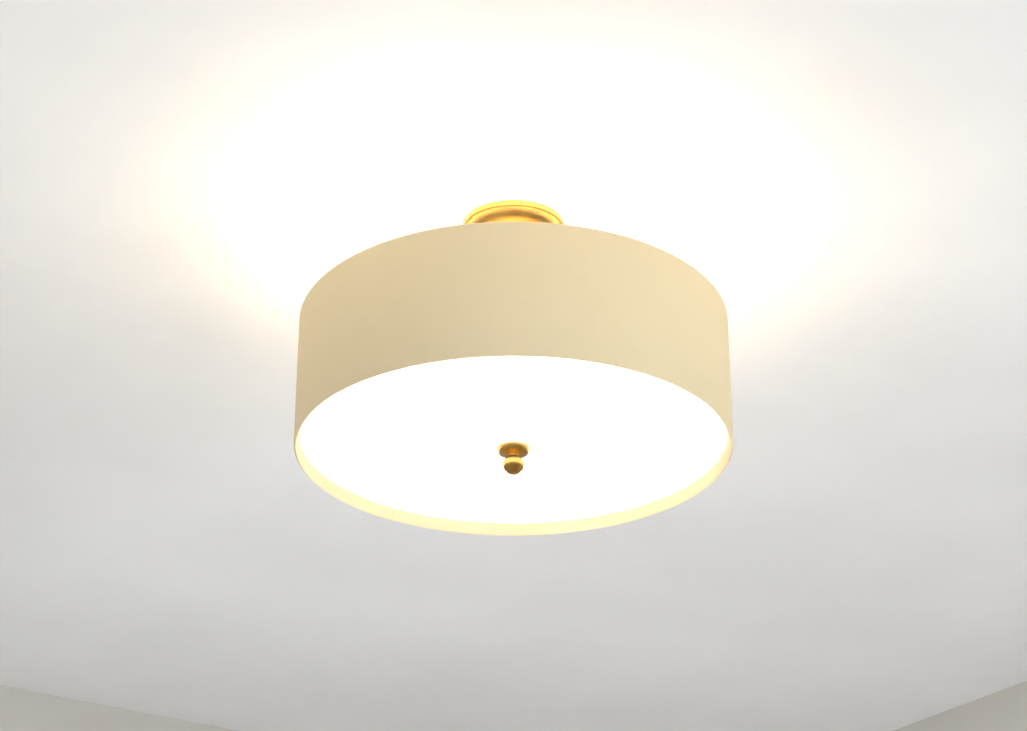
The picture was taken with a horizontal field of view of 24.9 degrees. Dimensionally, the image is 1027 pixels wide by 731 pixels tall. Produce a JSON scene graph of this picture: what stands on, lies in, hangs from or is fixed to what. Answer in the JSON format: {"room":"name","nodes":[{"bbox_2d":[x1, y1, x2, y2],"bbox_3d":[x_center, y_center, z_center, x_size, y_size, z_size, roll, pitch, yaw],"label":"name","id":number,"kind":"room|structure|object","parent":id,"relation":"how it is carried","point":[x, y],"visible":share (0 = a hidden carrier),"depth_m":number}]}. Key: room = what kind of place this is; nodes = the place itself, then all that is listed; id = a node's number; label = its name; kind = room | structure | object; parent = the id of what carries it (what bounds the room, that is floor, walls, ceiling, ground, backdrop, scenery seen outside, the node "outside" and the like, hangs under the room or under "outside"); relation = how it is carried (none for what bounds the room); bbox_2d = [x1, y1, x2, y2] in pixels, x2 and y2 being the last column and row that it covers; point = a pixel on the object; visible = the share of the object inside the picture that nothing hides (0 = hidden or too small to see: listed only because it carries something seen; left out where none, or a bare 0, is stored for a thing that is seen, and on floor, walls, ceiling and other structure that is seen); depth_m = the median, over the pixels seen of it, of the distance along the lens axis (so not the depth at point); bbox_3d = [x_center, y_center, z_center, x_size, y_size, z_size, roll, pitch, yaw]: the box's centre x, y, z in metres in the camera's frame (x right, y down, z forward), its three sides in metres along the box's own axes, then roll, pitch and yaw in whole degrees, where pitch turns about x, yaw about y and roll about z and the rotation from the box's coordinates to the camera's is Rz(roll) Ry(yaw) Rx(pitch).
{"room":"room in home","nodes":[
{"label":"room in home","id":0,"kind":"room"},
{"bbox_2d":[0,685,237,730],"bbox_3d":[-1.097,1.655,3.568,3.701,2.640,0.200,17,-31,-30],"label":"wall","id":1,"kind":"structure","parent":0,"point":[23,710],"depth_m":4.17},
{"bbox_2d":[0,0,1026,730],"bbox_3d":[0.291,-0.421,2.293,3.701,0.150,5.175,17,-31,-30],"label":"ceiling","id":2,"kind":"structure","parent":0,"point":[200,198],"depth_m":2.93},
{"bbox_2d":[294,200,732,535],"bbox_3d":[0.000,-0.021,2.584,0.476,0.308,0.476,17,-31,-30],"label":"flush-mount light","id":3,"kind":"object","parent":2,"relation":"attached to","point":[513,367],"visible":1,"depth_m":2.43},
{"bbox_2d":[893,681,1026,730],"bbox_3d":[1.744,1.173,2.593,0.200,2.640,5.175,17,-31,-30],"label":"wall","id":4,"kind":"structure","parent":0,"point":[1004,710],"depth_m":4.16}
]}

